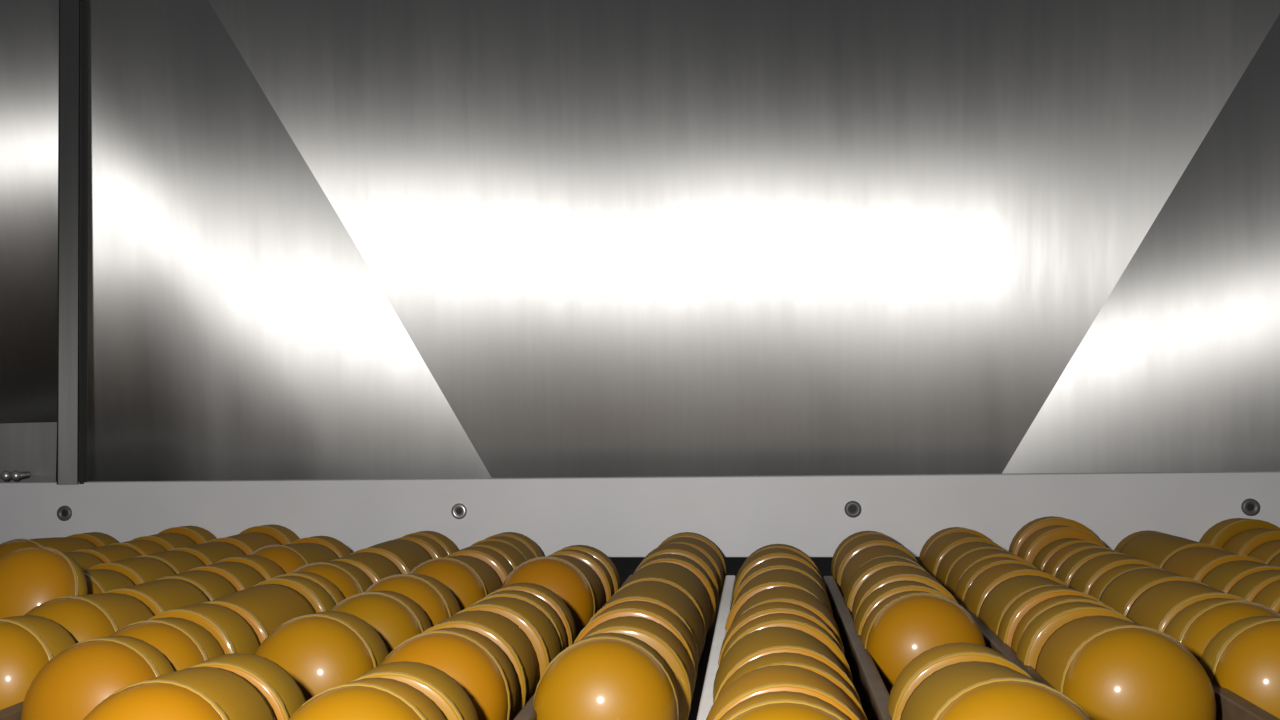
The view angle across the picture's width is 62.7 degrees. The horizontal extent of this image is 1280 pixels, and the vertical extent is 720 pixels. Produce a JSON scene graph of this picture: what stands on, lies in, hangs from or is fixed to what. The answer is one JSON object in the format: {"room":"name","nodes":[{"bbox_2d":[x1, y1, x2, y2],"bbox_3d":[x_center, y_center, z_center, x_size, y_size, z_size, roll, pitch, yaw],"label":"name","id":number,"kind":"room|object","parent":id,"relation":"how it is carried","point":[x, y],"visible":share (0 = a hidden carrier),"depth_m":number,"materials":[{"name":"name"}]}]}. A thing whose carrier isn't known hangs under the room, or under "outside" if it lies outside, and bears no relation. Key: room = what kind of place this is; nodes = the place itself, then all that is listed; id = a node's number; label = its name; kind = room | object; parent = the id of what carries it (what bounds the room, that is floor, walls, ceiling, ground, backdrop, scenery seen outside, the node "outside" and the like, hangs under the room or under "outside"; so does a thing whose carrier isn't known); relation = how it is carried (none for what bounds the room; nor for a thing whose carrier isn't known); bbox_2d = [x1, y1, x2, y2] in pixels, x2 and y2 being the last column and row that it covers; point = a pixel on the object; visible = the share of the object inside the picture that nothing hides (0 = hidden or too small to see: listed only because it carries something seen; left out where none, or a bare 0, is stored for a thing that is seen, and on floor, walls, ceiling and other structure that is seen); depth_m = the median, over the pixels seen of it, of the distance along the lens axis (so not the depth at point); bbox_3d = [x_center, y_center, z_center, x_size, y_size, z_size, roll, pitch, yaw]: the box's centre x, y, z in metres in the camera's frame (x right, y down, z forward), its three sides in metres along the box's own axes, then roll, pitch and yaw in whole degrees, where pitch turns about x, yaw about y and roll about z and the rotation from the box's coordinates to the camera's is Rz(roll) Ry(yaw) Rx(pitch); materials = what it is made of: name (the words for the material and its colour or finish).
{"room":"factory floor","nodes":[
{"label":"factory floor","id":0,"kind":"room"},
{"bbox_2d":[0,557,1279,719],"bbox_3d":[0.007,0.158,0.580,1.800,0.048,1.230,-1,-3,6],"label":"conveyor","id":1,"kind":"object","parent":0,"point":[868,683],"visible":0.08,"depth_m":0.46,"materials":[{"name":"metal"}]},
{"bbox_2d":[0,0,58,481],"bbox_3d":[-0.530,-0.122,0.858,0.167,0.447,0.118,-1,-3,6],"label":"metal panel","id":2,"kind":"object","parent":1,"relation":"on","point":[29,29],"visible":0.91,"depth_m":0.86,"materials":[{"name":"silver metal"}]},
{"bbox_2d":[0,615,76,709],"bbox_3d":[-0.256,0.131,0.417,0.054,0.054,0.041,-1,-3,8],"label":"biscuit","id":3,"kind":"object","parent":1,"relation":"on","point":[27,642],"visible":0.53,"depth_m":0.41,"materials":[{"name":"food"}]},
{"bbox_2d":[0,537,96,555],"bbox_3d":[-0.408,0.148,0.712,0.053,0.056,0.077,-1,-3,9],"label":"biscuit","id":4,"kind":"object","parent":1,"relation":"on","point":[62,544],"visible":0.21,"depth_m":0.71,"materials":[{"name":"ceramic"}]},
{"bbox_2d":[25,593,154,642],"bbox_3d":[-0.251,0.133,0.469,0.054,0.056,0.056,-1,-3,10],"label":"biscuit","id":5,"kind":"object","parent":1,"relation":"on","point":[90,616],"visible":0.3,"depth_m":0.46,"materials":[{"name":"food"}]},
{"bbox_2d":[21,636,174,719],"bbox_3d":[-0.198,0.129,0.380,0.053,0.053,0.034,-1,-3,5],"label":"biscuit","id":6,"kind":"object","parent":1,"relation":"on","point":[71,684],"visible":0.83,"depth_m":0.37,"materials":[{"name":"ceramic"}]},
{"bbox_2d":[72,545,140,562],"bbox_3d":[-0.350,0.147,0.679,0.053,0.053,0.036,-1,-3,9],"label":"biscuit","id":7,"kind":"object","parent":1,"relation":"on","point":[108,553],"visible":0.1,"depth_m":0.68,"materials":[{"name":"ceramic"}]},
{"bbox_2d":[83,569,134,594],"bbox_3d":[-0.301,0.139,0.558,0.053,0.054,0.052,-1,-3,10],"label":"biscuit","id":8,"kind":"object","parent":1,"relation":"on","point":[98,581],"visible":0.06,"depth_m":0.56,"materials":[{"name":"food"}]},
{"bbox_2d":[87,557,175,584],"bbox_3d":[-0.296,0.142,0.604,0.054,0.054,0.037,-1,-3,7],"label":"biscuit","id":9,"kind":"object","parent":1,"relation":"on","point":[140,570],"visible":0.12,"depth_m":0.60,"materials":[{"name":"food"}]},
{"bbox_2d":[105,579,209,614],"bbox_3d":[-0.244,0.137,0.518,0.053,0.053,0.043,-1,-4,9],"label":"biscuit","id":10,"kind":"object","parent":1,"relation":"on","point":[162,595],"visible":0.15,"depth_m":0.51,"materials":[{"name":"food"}]},
{"bbox_2d":[131,532,196,550],"bbox_3d":[-0.342,0.150,0.746,0.054,0.054,0.037,-1,-4,4],"label":"biscuit","id":11,"kind":"object","parent":1,"relation":"on","point":[169,541],"visible":0.12,"depth_m":0.74,"materials":[{"name":"ceramic"}]},
{"bbox_2d":[111,617,223,670],"bbox_3d":[-0.195,0.130,0.416,0.053,0.053,0.038,-1,-3,5],"label":"biscuit","id":12,"kind":"object","parent":1,"relation":"on","point":[185,643],"visible":0.38,"depth_m":0.41,"materials":[{"name":"food"}]},
{"bbox_2d":[134,550,205,573],"bbox_3d":[-0.294,0.144,0.642,0.053,0.053,0.037,-1,-4,5],"label":"biscuit","id":13,"kind":"object","parent":1,"relation":"on","point":[179,561],"visible":0.12,"depth_m":0.64,"materials":[{"name":"food"}]},
{"bbox_2d":[83,667,275,719],"bbox_3d":[-0.144,0.124,0.318,0.054,0.055,0.051,-1,-3,5],"label":"biscuit","id":14,"kind":"object","parent":1,"relation":"on","point":[193,693],"visible":1,"depth_m":0.31,"materials":[{"name":"ceramic"}]},
{"bbox_2d":[154,570,236,601],"bbox_3d":[-0.241,0.139,0.557,0.053,0.053,0.031,-1,-3,5],"label":"biscuit","id":15,"kind":"object","parent":1,"relation":"on","point":[214,586],"visible":0.16,"depth_m":0.56,"materials":[{"name":"food"}]},
{"bbox_2d":[148,603,259,653],"bbox_3d":[-0.191,0.132,0.448,0.054,0.054,0.025,-1,-4,9],"label":"biscuit","id":16,"kind":"object","parent":1,"relation":"on","point":[234,634],"visible":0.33,"depth_m":0.44,"materials":[{"name":"food"}]},
{"bbox_2d":[169,542,245,565],"bbox_3d":[-0.287,0.147,0.685,0.053,0.053,0.047,-1,-3,8],"label":"biscuit","id":17,"kind":"object","parent":1,"relation":"on","point":[209,553],"visible":0.14,"depth_m":0.68,"materials":[{"name":"ceramic"}]},
{"bbox_2d":[186,561,265,590],"bbox_3d":[-0.237,0.141,0.589,0.053,0.053,0.031,-1,-3,6],"label":"biscuit","id":18,"kind":"object","parent":1,"relation":"on","point":[242,576],"visible":0.16,"depth_m":0.58,"materials":[{"name":"food"}]},
{"bbox_2d":[207,532,281,554],"bbox_3d":[-0.281,0.149,0.735,0.054,0.054,0.052,-1,-4,4],"label":"biscuit","id":19,"kind":"object","parent":1,"relation":"on","point":[250,542],"visible":0.11,"depth_m":0.73,"materials":[{"name":"ceramic"}]},
{"bbox_2d":[188,653,305,719],"bbox_3d":[-0.140,0.127,0.355,0.052,0.052,0.022,-1,-4,3],"label":"biscuit","id":20,"kind":"object","parent":1,"relation":"on","point":[279,688],"visible":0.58,"depth_m":0.35,"materials":[{"name":"ceramic"}]},
{"bbox_2d":[216,555,284,579],"bbox_3d":[-0.233,0.142,0.616,0.054,0.054,0.022,-1,-4,9],"label":"biscuit","id":21,"kind":"object","parent":1,"relation":"on","point":[266,567],"visible":0.2,"depth_m":0.61,"materials":[{"name":"food"}]},
{"bbox_2d":[204,584,315,644],"bbox_3d":[-0.185,0.135,0.490,0.053,0.053,0.058,-1,-3,6],"label":"biscuit","id":22,"kind":"object","parent":1,"relation":"on","point":[266,607],"visible":0.23,"depth_m":0.48,"materials":[{"name":"food"}]},
{"bbox_2d":[250,543,338,573],"bbox_3d":[-0.225,0.144,0.667,0.053,0.055,0.071,-1,-3,9],"label":"biscuit","id":23,"kind":"object","parent":1,"relation":"on","point":[290,557],"visible":0.23,"depth_m":0.65,"materials":[{"name":"food"}]},
{"bbox_2d":[253,576,335,612],"bbox_3d":[-0.179,0.137,0.530,0.054,0.054,0.018,-1,-3,8],"label":"biscuit","id":24,"kind":"object","parent":1,"relation":"on","point":[319,598],"visible":0.2,"depth_m":0.53,"materials":[{"name":"food"}]},
{"bbox_2d":[254,611,388,700],"bbox_3d":[-0.131,0.130,0.421,0.054,0.054,0.041,-1,-3,7],"label":"biscuit","id":25,"kind":"object","parent":1,"relation":"on","point":[322,651],"visible":0.49,"depth_m":0.41,"materials":[{"name":"food"}]},
{"bbox_2d":[292,560,372,598],"bbox_3d":[-0.176,0.139,0.577,0.054,0.054,0.046,-1,-3,4],"label":"biscuit","id":26,"kind":"object","parent":1,"relation":"on","point":[348,578],"visible":0.23,"depth_m":0.57,"materials":[{"name":"food"}]},
{"bbox_2d":[288,677,445,719],"bbox_3d":[-0.083,0.123,0.307,0.054,0.054,0.040,-1,-3,8],"label":"biscuit","id":27,"kind":"object","parent":1,"relation":"on","point":[378,698],"visible":1,"depth_m":0.30,"materials":[{"name":"ceramic"}]},
{"bbox_2d":[332,552,401,583],"bbox_3d":[-0.170,0.142,0.623,0.053,0.053,0.044,-1,-4,4],"label":"biscuit","id":28,"kind":"object","parent":1,"relation":"on","point":[376,567],"visible":0.16,"depth_m":0.62,"materials":[{"name":"food"}]},
{"bbox_2d":[330,590,431,652],"bbox_3d":[-0.123,0.133,0.480,0.052,0.053,0.042,-1,-3,3],"label":"biscuit","id":29,"kind":"object","parent":1,"relation":"on","point":[396,617],"visible":0.27,"depth_m":0.47,"materials":[{"name":"food"}]},
{"bbox_2d":[350,539,431,573],"bbox_3d":[-0.164,0.145,0.677,0.053,0.053,0.063,-1,-4,4],"label":"biscuit","id":30,"kind":"object","parent":1,"relation":"on","point":[406,555],"visible":0.23,"depth_m":0.67,"materials":[{"name":"food"}]},
{"bbox_2d":[364,574,460,626],"bbox_3d":[-0.119,0.135,0.524,0.054,0.055,0.042,-1,-3,10],"label":"biscuit","id":31,"kind":"object","parent":1,"relation":"on","point":[436,600],"visible":0.2,"depth_m":0.52,"materials":[{"name":"food"}]},
{"bbox_2d":[351,661,478,719],"bbox_3d":[-0.079,0.126,0.339,0.053,0.053,0.022,-1,-3,4],"label":"biscuit","id":32,"kind":"object","parent":1,"relation":"on","point":[454,703],"visible":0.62,"depth_m":0.34,"materials":[{"name":"ceramic"}]},
{"bbox_2d":[381,627,518,719],"bbox_3d":[-0.073,0.127,0.385,0.053,0.054,0.043,-1,-3,5],"label":"biscuit","id":33,"kind":"object","parent":1,"relation":"on","point":[475,662],"visible":0.6,"depth_m":0.38,"materials":[{"name":"food"}]},
{"bbox_2d":[409,555,501,610],"bbox_3d":[-0.109,0.139,0.597,0.053,0.055,0.066,-1,-3,5],"label":"biscuit","id":34,"kind":"object","parent":1,"relation":"on","point":[470,579],"visible":0.32,"depth_m":0.58,"materials":[{"name":"food"}]},
{"bbox_2d":[421,610,538,714],"bbox_3d":[-0.069,0.130,0.424,0.053,0.053,0.034,-1,-4,6],"label":"biscuit","id":35,"kind":"object","parent":1,"relation":"on","point":[511,639],"visible":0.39,"depth_m":0.42,"materials":[{"name":"food"}]},
{"bbox_2d":[446,546,513,584],"bbox_3d":[-0.103,0.142,0.646,0.054,0.054,0.029,-1,-3,3],"label":"biscuit","id":36,"kind":"object","parent":1,"relation":"on","point":[498,562],"visible":0.2,"depth_m":0.64,"materials":[{"name":"food"}]},
{"bbox_2d":[456,597,560,681],"bbox_3d":[-0.062,0.131,0.456,0.054,0.054,0.030,-1,-4,9],"label":"biscuit","id":37,"kind":"object","parent":1,"relation":"on","point":[538,628],"visible":0.27,"depth_m":0.45,"materials":[{"name":"food"}]},
{"bbox_2d":[471,590,567,651],"bbox_3d":[-0.060,0.133,0.482,0.053,0.053,0.019,-1,-3,6],"label":"biscuit","id":38,"kind":"object","parent":1,"relation":"on","point":[539,603],"visible":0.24,"depth_m":0.48,"materials":[{"name":"food"}]},
{"bbox_2d":[484,582,576,646],"bbox_3d":[-0.057,0.134,0.503,0.053,0.053,0.022,-1,-4,5],"label":"biscuit","id":39,"kind":"object","parent":1,"relation":"on","point":[544,593],"visible":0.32,"depth_m":0.50,"materials":[{"name":"food"}]},
{"bbox_2d":[501,555,604,635],"bbox_3d":[-0.050,0.136,0.583,0.054,0.057,0.071,-1,-3,5],"label":"biscuit","id":40,"kind":"object","parent":1,"relation":"on","point":[574,581],"visible":0.44,"depth_m":0.56,"materials":[{"name":"food"}]},
{"bbox_2d":[548,549,613,603],"bbox_3d":[-0.043,0.141,0.630,0.053,0.053,0.020,-1,-4,6],"label":"biscuit","id":41,"kind":"object","parent":1,"relation":"on","point":[594,563],"visible":0.16,"depth_m":0.62,"materials":[{"name":"food"}]},
{"bbox_2d":[533,632,678,719],"bbox_3d":[-0.012,0.126,0.376,0.052,0.053,0.044,-1,-3,4],"label":"biscuit","id":42,"kind":"object","parent":1,"relation":"on","point":[601,676],"visible":1,"depth_m":0.36,"materials":[{"name":"food"}]},
{"bbox_2d":[573,600,697,692],"bbox_3d":[-0.003,0.130,0.443,0.054,0.054,0.028,-1,-3,8],"label":"biscuit","id":43,"kind":"object","parent":1,"relation":"on","point":[657,613],"visible":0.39,"depth_m":0.43,"materials":[{"name":"food"}]},
{"bbox_2d":[582,616,693,719],"bbox_3d":[-0.005,0.129,0.413,0.052,0.053,0.030,-1,-3,7],"label":"biscuit","id":44,"kind":"object","parent":1,"relation":"on","point":[657,636],"visible":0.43,"depth_m":0.40,"materials":[{"name":"food"}]},
{"bbox_2d":[0,471,1279,556],"bbox_3d":[-0.004,0.114,0.765,1.620,0.058,0.021,-1,-3,6],"label":"bar","id":45,"kind":"object","parent":1,"relation":"on","point":[812,514],"visible":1,"depth_m":0.76,"materials":[{"name":"metal"}]},
{"bbox_2d":[57,0,87,484],"bbox_3d":[-0.444,-0.156,0.821,0.023,0.504,0.006,-2,-3,6],"label":"steel post","id":46,"kind":"object","parent":45,"relation":"on","point":[72,140],"visible":1,"depth_m":0.81,"materials":[{"name":"grey metal"}]},
{"bbox_2d":[588,581,703,664],"bbox_3d":[0.002,0.132,0.487,0.053,0.053,0.058,-1,-4,7],"label":"biscuit","id":47,"kind":"object","parent":1,"relation":"on","point":[665,595],"visible":0.27,"depth_m":0.48,"materials":[{"name":"food"}]},
{"bbox_2d":[612,562,710,651],"bbox_3d":[0.010,0.136,0.551,0.053,0.053,0.068,-1,-3,7],"label":"biscuit","id":48,"kind":"object","parent":1,"relation":"on","point":[680,577],"visible":0.3,"depth_m":0.54,"materials":[{"name":"food"}]},
{"bbox_2d":[634,554,715,632],"bbox_3d":[0.017,0.139,0.603,0.053,0.053,0.035,-1,-4,4],"label":"biscuit","id":49,"kind":"object","parent":1,"relation":"on","point":[686,562],"visible":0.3,"depth_m":0.59,"materials":[{"name":"food"}]},
{"bbox_2d":[635,543,718,611],"bbox_3d":[0.021,0.141,0.643,0.054,0.054,0.043,-1,-3,4],"label":"biscuit","id":50,"kind":"object","parent":1,"relation":"on","point":[688,551],"visible":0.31,"depth_m":0.63,"materials":[{"name":"food"}]},
{"bbox_2d":[79,0,1279,481],"bbox_3d":[0.086,-0.144,0.819,1.145,0.489,0.092,-1,-3,6],"label":"hopper","id":51,"kind":"object","parent":1,"relation":"on","point":[328,239],"visible":0.94,"depth_m":0.84,"materials":[{"name":"silver metal"}]},
{"bbox_2d":[661,537,723,600],"bbox_3d":[0.028,0.144,0.688,0.053,0.053,0.044,-1,-4,7],"label":"biscuit","id":52,"kind":"object","parent":1,"relation":"on","point":[698,544],"visible":0.25,"depth_m":0.68,"materials":[{"name":"food"}]},
{"bbox_2d":[725,569,832,630],"bbox_3d":[0.071,0.134,0.524,0.053,0.053,0.052,-1,-3,9],"label":"biscuit","id":53,"kind":"object","parent":1,"relation":"on","point":[775,577],"visible":0.27,"depth_m":0.52,"materials":[{"name":"food"}]},
{"bbox_2d":[733,548,825,598],"bbox_3d":[0.082,0.139,0.616,0.054,0.054,0.036,-1,-3,4],"label":"biscuit","id":54,"kind":"object","parent":1,"relation":"on","point":[770,553],"visible":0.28,"depth_m":0.60,"materials":[{"name":"food"}]},
{"bbox_2d":[718,602,844,664],"bbox_3d":[0.059,0.129,0.441,0.053,0.053,0.025,-1,-3,5],"label":"biscuit","id":55,"kind":"object","parent":1,"relation":"on","point":[771,607],"visible":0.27,"depth_m":0.44,"materials":[{"name":"food"}]},
{"bbox_2d":[731,558,831,608],"bbox_3d":[0.077,0.137,0.574,0.053,0.053,0.046,-1,-4,8],"label":"biscuit","id":56,"kind":"object","parent":1,"relation":"on","point":[774,563],"visible":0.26,"depth_m":0.57,"materials":[{"name":"food"}]},
{"bbox_2d":[706,665,861,719],"bbox_3d":[0.044,0.123,0.320,0.054,0.054,0.030,-1,-3,6],"label":"biscuit","id":57,"kind":"object","parent":1,"relation":"on","point":[776,678],"visible":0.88,"depth_m":0.32,"materials":[{"name":"ceramic"}]},
{"bbox_2d":[719,691,849,719],"bbox_3d":[0.040,0.120,0.285,0.054,0.054,0.038,-1,-3,6],"label":"biscuit","id":58,"kind":"object","parent":1,"relation":"on","point":[779,705],"visible":1,"depth_m":0.29,"materials":[{"name":"ceramic"}]},
{"bbox_2d":[719,613,852,682],"bbox_3d":[0.057,0.128,0.416,0.053,0.053,0.022,-1,-3,5],"label":"biscuit","id":59,"kind":"object","parent":1,"relation":"on","point":[794,621],"visible":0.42,"depth_m":0.41,"materials":[{"name":"food"}]},
{"bbox_2d":[713,626,862,708],"bbox_3d":[0.052,0.127,0.381,0.053,0.053,0.045,-1,-4,4],"label":"biscuit","id":60,"kind":"object","parent":1,"relation":"on","point":[765,641],"visible":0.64,"depth_m":0.38,"materials":[{"name":"food"}]},
{"bbox_2d":[731,586,844,654],"bbox_3d":[0.065,0.131,0.475,0.053,0.053,0.043,-1,-3,8],"label":"biscuit","id":61,"kind":"object","parent":1,"relation":"on","point":[793,595],"visible":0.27,"depth_m":0.47,"materials":[{"name":"food"}]},
{"bbox_2d":[717,652,866,719],"bbox_3d":[0.049,0.125,0.347,0.053,0.053,0.023,-1,-3,5],"label":"biscuit","id":62,"kind":"object","parent":1,"relation":"on","point":[783,658],"visible":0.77,"depth_m":0.35,"materials":[{"name":"ceramic"}]},
{"bbox_2d":[834,534,918,591],"bbox_3d":[0.153,0.141,0.679,0.054,0.054,0.051,-1,-4,7],"label":"biscuit","id":63,"kind":"object","parent":1,"relation":"on","point":[850,549],"visible":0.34,"depth_m":0.67,"materials":[{"name":"food"}]},
{"bbox_2d":[841,545,926,597],"bbox_3d":[0.146,0.139,0.623,0.053,0.053,0.060,-1,-3,7],"label":"biscuit","id":64,"kind":"object","parent":1,"relation":"on","point":[867,554],"visible":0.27,"depth_m":0.62,"materials":[{"name":"food"}]},
{"bbox_2d":[844,556,927,614],"bbox_3d":[0.139,0.136,0.576,0.054,0.054,0.033,-1,-4,6],"label":"biscuit","id":65,"kind":"object","parent":1,"relation":"on","point":[862,573],"visible":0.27,"depth_m":0.57,"materials":[{"name":"food"}]},
{"bbox_2d":[854,580,950,634],"bbox_3d":[0.129,0.132,0.498,0.053,0.053,0.026,-1,-3,5],"label":"biscuit","id":66,"kind":"object","parent":1,"relation":"on","point":[887,590],"visible":0.2,"depth_m":0.50,"materials":[{"name":"food"}]},
{"bbox_2d":[852,565,957,620],"bbox_3d":[0.135,0.134,0.535,0.054,0.054,0.046,-1,-4,9],"label":"biscuit","id":67,"kind":"object","parent":1,"relation":"on","point":[881,577],"visible":0.21,"depth_m":0.53,"materials":[{"name":"food"}]},
{"bbox_2d":[860,591,985,694],"bbox_3d":[0.125,0.129,0.461,0.053,0.054,0.046,-1,-3,4],"label":"biscuit","id":68,"kind":"object","parent":1,"relation":"on","point":[905,625],"visible":0.44,"depth_m":0.45,"materials":[{"name":"food"}]},
{"bbox_2d":[887,642,1031,719],"bbox_3d":[0.111,0.124,0.355,0.054,0.054,0.022,-1,-3,6],"label":"biscuit","id":69,"kind":"object","parent":1,"relation":"on","point":[919,668],"visible":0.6,"depth_m":0.35,"materials":[{"name":"ceramic"}]},
{"bbox_2d":[922,532,1003,577],"bbox_3d":[0.215,0.141,0.687,0.054,0.054,0.043,-1,-3,4],"label":"biscuit","id":70,"kind":"object","parent":1,"relation":"on","point":[939,548],"visible":0.26,"depth_m":0.68,"materials":[{"name":"ceramic"}]},
{"bbox_2d":[936,542,1011,587],"bbox_3d":[0.211,0.139,0.646,0.053,0.053,0.038,-1,-3,6],"label":"biscuit","id":71,"kind":"object","parent":1,"relation":"on","point":[953,556],"visible":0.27,"depth_m":0.65,"materials":[{"name":"food"}]},
{"bbox_2d":[946,548,1034,595],"bbox_3d":[0.206,0.137,0.607,0.053,0.053,0.037,-1,-3,6],"label":"biscuit","id":72,"kind":"object","parent":1,"relation":"on","point":[971,558],"visible":0.25,"depth_m":0.61,"materials":[{"name":"food"}]},
{"bbox_2d":[900,661,1091,719],"bbox_3d":[0.107,0.120,0.308,0.054,0.057,0.069,-1,-3,5],"label":"biscuit","id":73,"kind":"object","parent":1,"relation":"on","point":[971,690],"visible":1,"depth_m":0.29,"materials":[{"name":"ceramic"}]},
{"bbox_2d":[954,557,1038,603],"bbox_3d":[0.201,0.136,0.576,0.053,0.053,0.024,-1,-3,4],"label":"biscuit","id":74,"kind":"object","parent":1,"relation":"on","point":[967,578],"visible":0.19,"depth_m":0.57,"materials":[{"name":"food"}]},
{"bbox_2d":[963,563,1066,616],"bbox_3d":[0.198,0.134,0.545,0.053,0.053,0.036,-1,-4,5],"label":"biscuit","id":75,"kind":"object","parent":1,"relation":"on","point":[988,579],"visible":0.24,"depth_m":0.54,"materials":[{"name":"food"}]},
{"bbox_2d":[978,575,1065,635],"bbox_3d":[0.193,0.132,0.505,0.052,0.052,0.043,-1,-4,5],"label":"biscuit","id":76,"kind":"object","parent":1,"relation":"on","point":[999,599],"visible":0.23,"depth_m":0.51,"materials":[{"name":"food"}]},
{"bbox_2d":[998,586,1103,647],"bbox_3d":[0.190,0.130,0.473,0.054,0.054,0.020,-1,-3,7],"label":"biscuit","id":77,"kind":"object","parent":1,"relation":"on","point":[1024,603],"visible":0.2,"depth_m":0.47,"materials":[{"name":"food"}]},
{"bbox_2d":[1008,516,1098,555],"bbox_3d":[0.283,0.138,0.714,0.062,0.062,0.022,-1,-3,9],"label":"bowl","id":78,"kind":"object","parent":1,"relation":"on","point":[1033,526],"visible":0.23,"depth_m":0.71,"materials":[{"name":"ceramic"}]},
{"bbox_2d":[1017,525,1106,563],"bbox_3d":[0.278,0.138,0.689,0.059,0.059,0.026,-1,-4,6],"label":"bowl","id":79,"kind":"object","parent":1,"relation":"on","point":[1039,539],"visible":0.27,"depth_m":0.68,"materials":[{"name":"ceramic"}]},
{"bbox_2d":[1011,595,1121,652],"bbox_3d":[0.188,0.129,0.452,0.053,0.053,0.020,-1,-4,8],"label":"biscuit","id":80,"kind":"object","parent":1,"relation":"on","point":[1048,603],"visible":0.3,"depth_m":0.45,"materials":[{"name":"food"}]},
{"bbox_2d":[1016,602,1133,669],"bbox_3d":[0.184,0.127,0.432,0.054,0.054,0.021,-1,-3,7],"label":"biscuit","id":81,"kind":"object","parent":1,"relation":"on","point":[1032,640],"visible":0.27,"depth_m":0.43,"materials":[{"name":"food"}]},
{"bbox_2d":[1043,543,1116,576],"bbox_3d":[0.273,0.138,0.635,0.053,0.053,0.026,-1,-3,7],"label":"biscuit","id":82,"kind":"object","parent":1,"relation":"on","point":[1056,560],"visible":0.16,"depth_m":0.64,"materials":[{"name":"food"}]},
{"bbox_2d":[1055,548,1127,586],"bbox_3d":[0.269,0.136,0.607,0.053,0.053,0.029,-1,-4,8],"label":"biscuit","id":83,"kind":"object","parent":1,"relation":"on","point":[1068,568],"visible":0.2,"depth_m":0.61,"materials":[{"name":"food"}]},
{"bbox_2d":[1068,554,1162,593],"bbox_3d":[0.266,0.134,0.576,0.054,0.054,0.032,-1,-3,6],"label":"biscuit","id":84,"kind":"object","parent":1,"relation":"on","point":[1083,579],"visible":0.23,"depth_m":0.57,"materials":[{"name":"food"}]},
{"bbox_2d":[1088,564,1161,599],"bbox_3d":[0.262,0.134,0.548,0.053,0.053,0.021,-1,-3,4],"label":"biscuit","id":85,"kind":"object","parent":1,"relation":"on","point":[1105,579],"visible":0.16,"depth_m":0.55,"materials":[{"name":"food"}]},
{"bbox_2d":[1035,615,1215,719],"bbox_3d":[0.180,0.124,0.389,0.053,0.055,0.062,-1,-3,7],"label":"biscuit","id":86,"kind":"object","parent":1,"relation":"on","point":[1113,668],"visible":0.91,"depth_m":0.37,"materials":[{"name":"food"}]},
{"bbox_2d":[1099,568,1207,616],"bbox_3d":[0.258,0.131,0.517,0.054,0.054,0.039,-1,-3,4],"label":"biscuit","id":87,"kind":"object","parent":1,"relation":"on","point":[1120,594],"visible":0.2,"depth_m":0.52,"materials":[{"name":"food"}]},
{"bbox_2d":[1119,532,1224,567],"bbox_3d":[0.337,0.138,0.658,0.054,0.054,0.069,-1,-3,4],"label":"biscuit","id":88,"kind":"object","parent":1,"relation":"on","point":[1156,549],"visible":0.26,"depth_m":0.66,"materials":[{"name":"ceramic"}]},
{"bbox_2d":[1126,581,1247,632],"bbox_3d":[0.252,0.129,0.473,0.054,0.054,0.047,-1,-4,7],"label":"biscuit","id":89,"kind":"object","parent":1,"relation":"on","point":[1156,606],"visible":0.15,"depth_m":0.47,"materials":[{"name":"food"}]},
{"bbox_2d":[1161,547,1267,581],"bbox_3d":[0.330,0.135,0.596,0.054,0.054,0.052,-1,-4,6],"label":"biscuit","id":90,"kind":"object","parent":1,"relation":"on","point":[1194,563],"visible":0.18,"depth_m":0.59,"materials":[{"name":"food"}]},
{"bbox_2d":[1164,598,1279,662],"bbox_3d":[0.246,0.126,0.429,0.054,0.054,0.040,-1,-3,3],"label":"biscuit","id":91,"kind":"object","parent":1,"relation":"on","point":[1195,625],"visible":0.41,"depth_m":0.43,"materials":[{"name":"food"}]},
{"bbox_2d":[1199,518,1279,547],"bbox_3d":[0.405,0.136,0.700,0.061,0.061,0.022,-1,-4,4],"label":"biscuit","id":92,"kind":"object","parent":1,"relation":"on","point":[1221,532],"visible":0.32,"depth_m":0.69,"materials":[{"name":"ceramic"}]},
{"bbox_2d":[1200,616,1279,718],"bbox_3d":[0.242,0.124,0.391,0.054,0.054,0.038,-1,-3,8],"label":"biscuit","id":93,"kind":"object","parent":1,"relation":"on","point":[1243,658],"visible":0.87,"depth_m":0.39,"materials":[{"name":"food"}]},
{"bbox_2d":[1201,560,1279,592],"bbox_3d":[0.325,0.133,0.553,0.053,0.053,0.033,-1,-3,5],"label":"biscuit","id":94,"kind":"object","parent":1,"relation":"on","point":[1224,576],"visible":0.22,"depth_m":0.55,"materials":[{"name":"food"}]},
{"bbox_2d":[1221,528,1279,555],"bbox_3d":[0.404,0.137,0.671,0.057,0.057,0.032,-1,-4,7],"label":"biscuit","id":95,"kind":"object","parent":1,"relation":"on","point":[1244,542],"visible":0.28,"depth_m":0.67,"materials":[{"name":"ceramic"}]},
{"bbox_2d":[1227,570,1279,601],"bbox_3d":[0.321,0.132,0.522,0.052,0.052,0.026,-1,-4,9],"label":"biscuit","id":96,"kind":"object","parent":1,"relation":"on","point":[1249,586],"visible":0.27,"depth_m":0.52,"materials":[{"name":"food"}]},
{"label":"biscuit","id":97,"kind":"object","parent":1,"relation":"on","visible":0},
{"bbox_2d":[0,547,87,617],"bbox_3d":[-0.302,0.120,0.514,0.056,0.056,0.039,-1,-3,12],"label":"biscuit","id":98,"kind":"object","parent":97,"relation":"on","point":[30,577],"visible":0.56,"depth_m":0.51,"materials":[{"name":"food"}]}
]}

